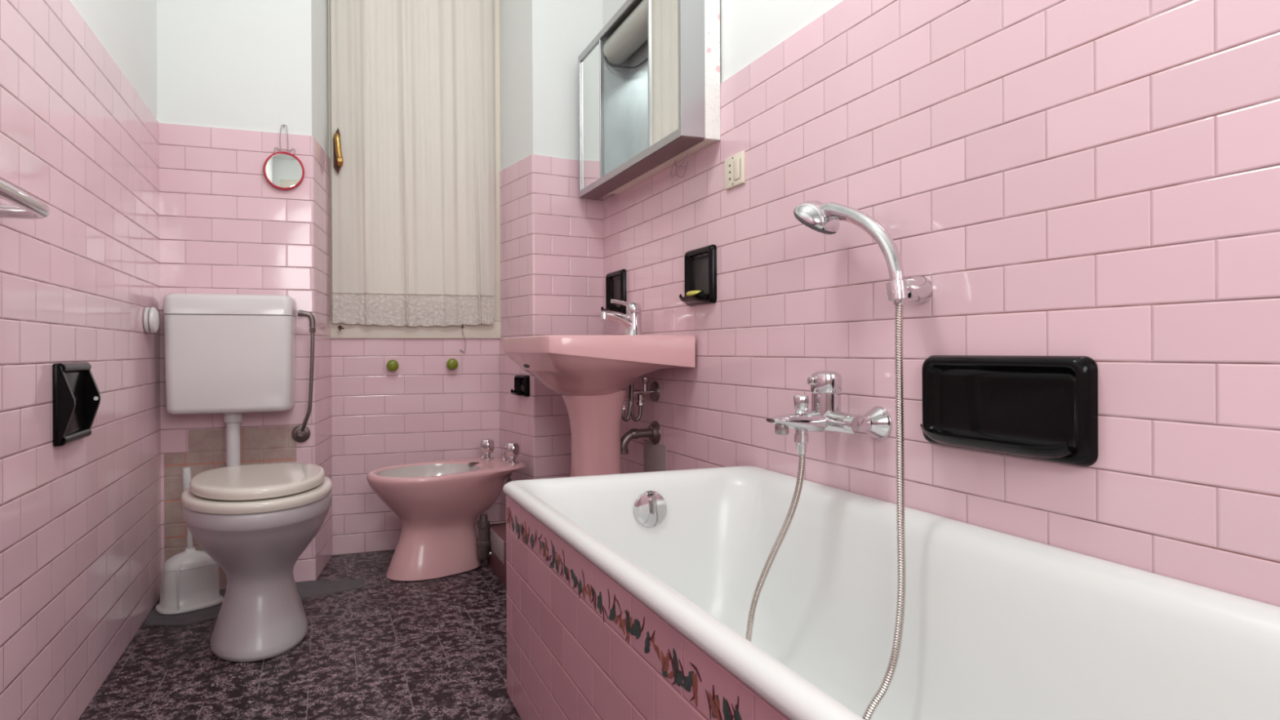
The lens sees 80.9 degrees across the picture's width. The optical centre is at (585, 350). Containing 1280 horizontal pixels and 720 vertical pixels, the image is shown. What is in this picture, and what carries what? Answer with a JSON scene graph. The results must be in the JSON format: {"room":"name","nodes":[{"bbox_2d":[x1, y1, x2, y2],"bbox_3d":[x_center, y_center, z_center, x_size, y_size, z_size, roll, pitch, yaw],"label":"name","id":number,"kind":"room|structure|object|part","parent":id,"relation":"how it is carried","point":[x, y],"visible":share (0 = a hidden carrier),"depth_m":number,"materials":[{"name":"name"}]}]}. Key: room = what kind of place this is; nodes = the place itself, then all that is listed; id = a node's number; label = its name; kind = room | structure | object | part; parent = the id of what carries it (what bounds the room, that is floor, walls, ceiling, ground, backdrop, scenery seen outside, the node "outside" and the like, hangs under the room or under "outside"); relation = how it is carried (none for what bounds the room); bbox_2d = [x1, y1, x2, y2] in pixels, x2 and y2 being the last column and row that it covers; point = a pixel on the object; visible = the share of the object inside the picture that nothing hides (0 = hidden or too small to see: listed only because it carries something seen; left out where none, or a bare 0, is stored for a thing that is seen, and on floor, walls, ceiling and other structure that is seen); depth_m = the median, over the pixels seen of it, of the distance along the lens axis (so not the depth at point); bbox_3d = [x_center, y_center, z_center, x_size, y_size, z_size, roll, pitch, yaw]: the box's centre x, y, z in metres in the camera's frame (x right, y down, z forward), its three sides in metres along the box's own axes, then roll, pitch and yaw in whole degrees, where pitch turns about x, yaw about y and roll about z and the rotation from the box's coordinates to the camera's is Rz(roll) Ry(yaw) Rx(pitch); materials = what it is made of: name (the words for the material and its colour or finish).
{"room":"bathroom","nodes":[
{"label":"bathroom","id":0,"kind":"room"},
{"bbox_2d":[0,0,161,719],"bbox_3d":[-0.843,-0.636,0.750,0.090,2.850,3.650,0,0,-19],"label":"wall","id":1,"kind":"structure","parent":0,"point":[81,551],"depth_m":1.59,"materials":[{"name":"pink tile"}]},
{"bbox_2d":[0,179,50,220],"bbox_3d":[-0.823,-0.225,0.958,0.083,0.038,0.582,0,0,-19],"label":"towel rail","id":2,"kind":"object","parent":1,"relation":"attached to","point":[24,206],"visible":1,"depth_m":1.16,"materials":[{"name":"silver metal"}]},
{"bbox_2d":[52,362,101,446],"bbox_3d":[-1.051,0.107,1.547,0.037,0.162,0.190,0,0,-19],"label":"toilet paper holder","id":3,"kind":"object","parent":1,"relation":"attached to","point":[76,396],"visible":1,"depth_m":1.53,"materials":[{"name":"black ceramic"}]},
{"bbox_2d":[142,306,159,333],"bbox_3d":[-1.286,-0.089,2.216,0.032,0.077,0.077,0,0,-19],"label":"air freshener","id":4,"kind":"object","parent":1,"relation":"attached to","point":[151,316],"visible":1,"depth_m":2.19,"materials":[{"name":"white plastic"}]},
{"bbox_2d":[156,0,315,590],"bbox_3d":[-1.210,-0.634,2.509,0.554,2.850,0.092,0,0,-19],"label":"wall","id":5,"kind":"structure","parent":0,"point":[230,73],"depth_m":2.48,"materials":[{"name":"pink tile"}]},
{"bbox_2d":[163,293,296,466],"bbox_3d":[-1.119,0.161,2.353,0.386,0.673,0.256,0,0,-19],"label":"toilet cistern","id":6,"kind":"object","parent":5,"relation":"attached to","point":[232,355],"visible":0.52,"depth_m":2.34,"materials":[{"name":"grey plastic"}]},
{"bbox_3d":[-1.138,-0.143,2.401,0.386,0.066,0.154,0,0,-19],"label":"tank lid","id":7,"kind":"part","parent":6,"relation":"part of","materials":[{"name":"grey plastic"}]},
{"bbox_3d":[-1.137,0.045,2.402,0.386,0.307,0.152,0,0,-19],"label":"tank","id":8,"kind":"part","parent":6,"relation":"part of","materials":[{"name":"grey plastic"}]},
{"bbox_2d":[143,578,364,626],"bbox_3d":[-1.014,0.788,2.358,0.621,0.003,0.313,0,0,-19],"label":"trim","id":9,"kind":"structure","parent":5,"relation":"attached to","point":[306,589],"depth_m":2.38,"materials":[{"name":"black stone"}]},
{"bbox_2d":[155,466,223,614],"bbox_3d":[-1.223,0.575,2.310,0.182,0.425,0.140,0,0,-42],"label":"toilet brush","id":10,"kind":"object","parent":9,"relation":"on","point":[189,579],"visible":0.9,"depth_m":2.27,"materials":[{"name":"white plastic"}]},
{"bbox_3d":[-1.230,0.492,2.310,0.029,0.258,0.025,0,0,-19],"label":"brush handle","id":11,"kind":"part","parent":10,"relation":"part of","materials":[{"name":"white plastic"}]},
{"bbox_3d":[-1.019,-0.757,2.526,0.004,0.005,0.020,0,0,-19],"label":"nail","id":12,"kind":"object","parent":5,"relation":"attached to","visible":0},
{"bbox_2d":[262,124,304,190],"bbox_3d":[-1.016,-0.649,2.518,0.129,0.222,0.018,0,0,-19],"label":"mirror","id":13,"kind":"object","parent":12,"relation":"hanging from","point":[283,171],"visible":1,"depth_m":2.51,"materials":[{"name":"silver mirror"}]},
{"bbox_2d":[79,550,521,719],"bbox_3d":[-0.118,0.825,1.170,1.720,0.080,3.970,0,0,-19],"label":"floor","id":14,"kind":"structure","parent":0,"point":[386,649],"depth_m":1.87,"materials":[{"name":"stone"}]},
{"bbox_2d":[181,462,332,662],"bbox_3d":[-0.879,0.560,2.019,0.372,0.458,0.506,0,0,-19],"label":"toilet","id":15,"kind":"object","parent":14,"relation":"on","point":[255,522],"visible":1,"depth_m":1.91,"materials":[{"name":"white ceramic"}]},
{"bbox_3d":[-0.873,0.346,1.999,0.332,0.030,0.419,0,0,-19],"label":"lid","id":16,"kind":"part","parent":15,"relation":"part of","materials":[{"name":"beige plastic"}]},
{"bbox_2d":[366,438,526,581],"bbox_3d":[-0.506,0.567,2.714,0.578,0.441,0.350,0,0,-39],"label":"bidet","id":17,"kind":"object","parent":14,"relation":"on","point":[438,504],"visible":1,"depth_m":2.60,"materials":[{"name":"pink ceramic"}]},
{"bbox_2d":[376,463,478,477],"bbox_3d":[-0.561,0.484,2.668,0.364,0.107,0.297,0,0,-19],"label":"basin","id":18,"kind":"object","parent":17,"relation":"in","point":[407,470],"depth_m":2.78,"materials":[{"name":"pink ceramic"}]},
{"bbox_2d":[480,438,494,459],"bbox_3d":[-0.386,0.386,2.923,0.053,0.081,0.058,0,0,-19],"label":"tap","id":19,"kind":"object","parent":17,"relation":"on","point":[486,446],"depth_m":2.90,"materials":[{"name":"silver metal"}]},
{"bbox_2d":[476,472,511,559],"bbox_3d":[-0.325,0.593,2.726,0.164,0.308,0.081,0,0,-30],"label":"trap","id":20,"kind":"object","parent":17,"relation":"attached to","point":[483,544],"visible":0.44,"depth_m":2.67,"materials":[{"name":"metal"}]},
{"bbox_3d":[-0.315,0.409,2.884,0.024,0.034,0.024,0,0,-19],"label":"pop knob","id":21,"kind":"part","parent":17,"relation":"part of","materials":[{"name":"silver metal"}]},
{"bbox_2d":[504,441,519,463],"bbox_3d":[-0.276,0.386,2.812,0.053,0.081,0.058,0,0,-19],"label":"tap","id":22,"kind":"object","parent":17,"relation":"on","point":[512,450],"depth_m":2.79,"materials":[{"name":"silver metal"}]},
{"bbox_2d":[502,466,1279,719],"bbox_3d":[0.410,0.539,0.984,0.660,0.486,1.790,0,0,-19],"label":"bathtub","id":23,"kind":"object","parent":14,"relation":"on","point":[628,596],"visible":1,"depth_m":1.22,"materials":[{"name":"white ceramic"}]},
{"bbox_2d":[311,0,332,580],"bbox_3d":[-1.007,-0.635,2.748,0.090,2.850,0.392,0,0,-9],"label":"wall","id":24,"kind":"structure","parent":0,"point":[319,8],"depth_m":2.71,"materials":[{"name":"pink tile"}]},
{"bbox_2d":[291,310,315,442],"bbox_3d":[-0.947,0.090,2.512,0.058,0.446,0.094,0,0,-38],"label":"supply pipe","id":25,"kind":"object","parent":24,"relation":"attached to","point":[301,433],"visible":1,"depth_m":2.49,"materials":[{"name":"metal"}]},
{"bbox_2d":[331,338,500,555],"bbox_3d":[-0.680,0.371,3.025,0.807,0.834,0.090,0,0,-19],"label":"wall","id":26,"kind":"structure","parent":0,"point":[424,410],"depth_m":2.95,"materials":[{"name":"pink tile"}]},
{"bbox_2d":[386,360,399,371],"bbox_3d":[-0.757,0.061,2.929,0.047,0.047,0.042,0,0,-19],"label":"handle","id":27,"kind":"object","parent":26,"relation":"attached to","point":[392,365],"visible":1,"depth_m":2.91,"materials":[{"name":"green plastic"}]},
{"bbox_2d":[327,0,500,338],"bbox_3d":[-0.667,-0.964,2.966,0.671,1.836,0.135,0,0,-19],"label":"window","id":28,"kind":"structure","parent":26,"relation":"in","point":[357,331],"depth_m":2.99,"materials":[{"name":"beige paint"}]},
{"bbox_3d":[-0.950,-0.755,2.855,0.026,0.178,0.047,0,0,-19],"label":"handle plate","id":29,"kind":"part","parent":28,"relation":"part of","materials":[{"name":"brown"}]},
{"bbox_3d":[-0.933,-0.756,2.821,0.034,0.124,0.037,0,0,-19],"label":"handle","id":30,"kind":"part","parent":28,"relation":"part of","materials":[{"name":"gold metal"}]},
{"bbox_2d":[330,0,496,326],"bbox_3d":[-0.668,-0.970,2.948,0.637,1.755,0.045,0,0,-19],"label":"curtain","id":31,"kind":"object","parent":28,"relation":"hanging from","point":[413,89],"visible":1,"depth_m":2.94,"materials":[{"name":"beige fabric"}]},
{"bbox_3d":[-0.665,-0.158,2.939,0.627,0.131,0.026,0,0,-19],"label":"lace trim","id":32,"kind":"part","parent":31,"relation":"part of","materials":[{"name":"white fabric"}]},
{"bbox_3d":[-0.498,-0.097,3.013,0.014,0.022,0.032,0,0,-19],"label":"hook","id":33,"kind":"object","parent":28,"relation":"attached to","visible":0},
{"bbox_2d":[459,328,466,353],"bbox_3d":[-0.494,-0.035,3.008,0.025,0.100,0.012,0,0,-19],"label":"wire","id":34,"kind":"object","parent":33,"relation":"hanging from","point":[462,329],"visible":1,"depth_m":3.01,"materials":[{"name":"silver metal"}]},
{"bbox_2d":[446,358,457,369],"bbox_3d":[-0.537,0.057,3.005,0.047,0.047,0.042,0,0,-19],"label":"handle","id":35,"kind":"object","parent":26,"relation":"attached to","point":[452,363],"visible":1,"depth_m":2.99,"materials":[{"name":"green plastic"}]},
{"bbox_2d":[499,0,533,520],"bbox_3d":[-0.261,-0.639,3.008,0.090,2.850,0.392,0,0,-30],"label":"wall","id":36,"kind":"structure","parent":0,"point":[516,197],"depth_m":2.94,"materials":[{"name":"pink tile"}]},
{"bbox_2d":[510,374,529,396],"bbox_3d":[-0.259,0.137,2.873,0.046,0.082,0.105,0,0,-30],"label":"soap dish","id":37,"kind":"object","parent":36,"relation":"attached to","point":[522,382],"visible":1,"depth_m":2.86,"materials":[{"name":"black ceramic"}]},
{"bbox_2d":[510,388,524,395],"bbox_3d":[-0.260,0.162,2.873,0.043,0.025,0.081,0,0,-30],"label":"tray","id":38,"kind":"object","parent":37,"relation":"on","point":[518,392],"depth_m":2.86,"materials":[{"name":"black ceramic"}]},
{"bbox_2d":[532,0,603,479],"bbox_3d":[-0.041,-0.640,2.951,0.408,2.850,0.090,0,0,-28],"label":"wall","id":39,"kind":"structure","parent":0,"point":[568,228],"depth_m":2.87,"materials":[{"name":"pink tile"}]},
{"bbox_2d":[602,0,1279,606],"bbox_3d":[0.686,-0.644,1.318,0.090,2.850,3.716,0,0,-19],"label":"wall","id":40,"kind":"structure","parent":0,"point":[1099,180],"depth_m":1.21,"materials":[{"name":"pink tile"}]},
{"bbox_2d":[488,527,503,564],"bbox_3d":[-0.316,0.675,2.610,0.002,0.073,0.260,0,0,-19],"label":"trim","id":41,"kind":"structure","parent":40,"relation":"attached to","point":[496,545],"depth_m":2.58,"materials":[{"name":"tile"}]},
{"bbox_2d":[487,524,506,587],"bbox_3d":[0.031,0.710,2.347,0.481,0.150,1.015,0,0,-19],"label":"trim","id":42,"kind":"structure","parent":40,"relation":"attached to","point":[494,562],"depth_m":2.58,"materials":[{"name":"tile"}]},
{"bbox_2d":[503,334,695,476],"bbox_3d":[0.009,0.296,2.441,0.456,0.678,0.664,0,0,-19],"label":"washbasin","id":43,"kind":"object","parent":40,"relation":"attached to","point":[591,373],"visible":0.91,"depth_m":2.26,"materials":[{"name":"pink ceramic"}]},
{"bbox_2d":[503,334,695,395],"bbox_3d":[0.007,0.051,2.441,0.456,0.188,0.664,0,0,-19],"label":"basin","id":44,"kind":"object","parent":43,"relation":"in","point":[567,365],"depth_m":2.18,"materials":[{"name":"pink ceramic"}]},
{"bbox_2d":[600,298,642,334],"bbox_3d":[0.118,-0.106,2.480,0.152,0.126,0.062,0,0,-19],"label":"tap","id":45,"kind":"object","parent":43,"relation":"on","point":[632,320],"visible":0.95,"depth_m":2.47,"materials":[{"name":"silver metal"}]},
{"bbox_3d":[0.134,-0.145,2.486,0.106,0.046,0.051,0,0,-19],"label":"lever","id":46,"kind":"part","parent":45,"relation":"part of","materials":[{"name":"silver metal"}]},
{"bbox_2d":[600,269,626,314],"bbox_3d":[0.095,-0.214,2.803,0.054,0.166,0.171,0,0,-19],"label":"soap dish","id":47,"kind":"object","parent":40,"relation":"attached to","point":[615,282],"visible":0.7,"depth_m":2.80,"materials":[{"name":"black ceramic"}]},
{"bbox_2d":[600,304,620,311],"bbox_3d":[0.094,-0.151,2.803,0.052,0.031,0.135,0,0,-19],"label":"tray","id":48,"kind":"object","parent":47,"relation":"on","point":[616,308],"depth_m":2.76,"materials":[{"name":"black ceramic"}]},
{"bbox_2d":[620,420,660,454],"bbox_3d":[0.170,0.288,2.473,0.134,0.104,0.080,0,0,-19],"label":"drain pipe","id":49,"kind":"object","parent":40,"relation":"attached to","point":[652,433],"visible":0.88,"depth_m":2.46,"materials":[{"name":"metal"}]},
{"bbox_2d":[622,377,659,422],"bbox_3d":[0.172,0.155,2.474,0.128,0.165,0.068,0,0,-19],"label":"valve","id":50,"kind":"object","parent":40,"relation":"attached to","point":[654,391],"visible":0.9,"depth_m":2.47,"materials":[{"name":"metal"}]},
{"bbox_2d":[577,0,720,199],"bbox_3d":[0.172,-0.851,2.465,0.122,0.540,0.870,0,0,-19],"label":"upper cabinet","id":51,"kind":"object","parent":40,"relation":"attached to","point":[649,80],"visible":1,"depth_m":2.35,"materials":[{"name":"silver metal"}]},
{"bbox_3d":[0.020,-0.851,2.745,0.004,0.498,0.213,0,0,-19],"label":"mirror door","id":52,"kind":"part","parent":51,"relation":"part of","materials":[{"name":"clear glass"}]},
{"bbox_3d":[0.152,-0.582,2.458,0.068,0.002,0.864,0,0,-19],"label":"panel","id":53,"kind":"part","parent":51,"relation":"part of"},
{"bbox_3d":[0.228,-0.852,2.149,0.004,0.498,0.208,0,0,-19],"label":"mirror door","id":54,"kind":"part","parent":51,"relation":"part of","materials":[{"name":"clear glass"}]},
{"bbox_2d":[670,153,688,177],"bbox_3d":[0.286,-0.552,2.267,0.013,0.058,0.135,0,0,-18],"label":"loose wires","id":55,"kind":"object","parent":51,"relation":"hanging from","point":[687,153],"visible":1,"depth_m":2.26,"materials":[{"name":"silver metal"}]},
{"bbox_2d":[643,439,666,471],"bbox_3d":[0.231,0.469,2.499,0.004,0.320,0.180,0,0,-19],"label":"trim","id":56,"kind":"structure","parent":40,"relation":"attached to","point":[655,456],"depth_m":2.50,"materials":[{"name":"pink tile"}]},
{"bbox_2d":[679,244,716,306],"bbox_3d":[0.315,-0.215,2.173,0.054,0.166,0.172,0,0,-19],"label":"soap dish","id":57,"kind":"object","parent":40,"relation":"attached to","point":[700,264],"visible":0.98,"depth_m":2.16,"materials":[{"name":"black ceramic"}]},
{"bbox_2d":[686,290,701,296],"bbox_3d":[0.315,-0.163,2.170,0.034,0.016,0.072,0,0,-19],"label":"soap bar","id":58,"kind":"object","parent":57,"relation":"in","point":[692,292],"visible":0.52,"depth_m":2.15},
{"bbox_2d":[679,290,708,303],"bbox_3d":[0.314,-0.153,2.172,0.052,0.031,0.136,0,0,-19],"label":"tray","id":59,"kind":"object","parent":57,"relation":"on","point":[702,297],"depth_m":2.14,"materials":[{"name":"black ceramic"}]},
{"bbox_2d":[724,151,745,190],"bbox_3d":[0.397,-0.478,1.997,0.012,0.084,0.094,0,0,-19],"label":"wall socket","id":60,"kind":"object","parent":40,"relation":"attached to","point":[735,165],"visible":1,"depth_m":1.98,"materials":[{"name":"beige plastic"}]},
{"bbox_2d":[733,157,739,180],"bbox_3d":[0.399,-0.478,1.977,0.003,0.054,0.026,0,0,-19],"label":"rocker switch","id":61,"kind":"object","parent":60,"relation":"attached to","point":[736,160],"depth_m":1.97,"materials":[{"name":"beige plastic"}]},
{"bbox_2d":[765,370,892,454],"bbox_3d":[0.463,0.126,1.522,0.203,0.169,0.218,0,0,-19],"label":"mixer","id":62,"kind":"object","parent":40,"relation":"attached to","point":[825,414],"visible":1,"depth_m":1.50,"materials":[{"name":"silver metal"}]},
{"bbox_3d":[0.421,0.146,1.507,0.114,0.046,0.047,0,0,-19],"label":"spout","id":63,"kind":"part","parent":62,"relation":"part of","materials":[{"name":"silver metal"}]},
{"bbox_2d":[794,429,808,454],"bbox_3d":[0.436,0.183,1.512,0.028,0.056,0.028,0,0,-19],"label":"outlet","id":64,"kind":"object","parent":62,"relation":"attached to","point":[801,436],"depth_m":1.50,"materials":[{"name":"silver metal"}]},
{"bbox_3d":[0.435,0.113,1.512,0.028,0.043,0.028,0,0,-42],"label":"diverter knob","id":65,"kind":"part","parent":62,"relation":"part of","materials":[{"name":"silver metal"}]},
{"bbox_3d":[0.488,0.064,1.530,0.071,0.046,0.062,0,0,-19],"label":"mixer lever","id":66,"kind":"part","parent":62,"relation":"part of","materials":[{"name":"silver metal"}]},
{"bbox_2d":[886,275,933,303],"bbox_3d":[0.578,-0.110,1.354,0.098,0.051,0.051,0,0,-31],"label":"holder","id":67,"kind":"object","parent":40,"relation":"attached to","point":[919,289],"visible":0.95,"depth_m":1.34,"materials":[{"name":"silver metal"}]},
{"bbox_2d":[745,298,906,719],"bbox_3d":[0.395,0.299,1.395,0.216,0.818,0.370,0,0,-34],"label":"shower hose","id":68,"kind":"object","parent":67,"relation":"hanging from","point":[879,695],"visible":0.9,"depth_m":1.31,"materials":[{"name":"silver metal"}]},
{"bbox_2d":[793,200,904,280],"bbox_3d":[0.509,-0.210,1.453,0.098,0.201,0.281,0,0,-19],"label":"shower","id":69,"kind":"object","parent":67,"relation":"on","point":[820,216],"visible":1,"depth_m":1.44,"materials":[{"name":"silver metal"}]},
{"bbox_3d":[0.475,-0.268,1.547,0.096,0.066,0.082,0,0,-19],"label":"spray plate","id":70,"kind":"part","parent":69,"relation":"part of","materials":[{"name":"silver metal"}]},
{"bbox_2d":[920,355,1097,466],"bbox_3d":[0.652,0.089,1.206,0.054,0.160,0.316,0,0,-19],"label":"soap dish","id":71,"kind":"object","parent":40,"relation":"attached to","point":[1044,408],"visible":1,"depth_m":1.18,"materials":[{"name":"black ceramic"}]},
{"bbox_2d":[920,423,1075,457],"bbox_3d":[0.652,0.147,1.206,0.052,0.032,0.278,0,0,-19],"label":"tray","id":72,"kind":"object","parent":71,"relation":"on","point":[1022,441],"depth_m":1.19,"materials":[{"name":"black ceramic"}]}
]}

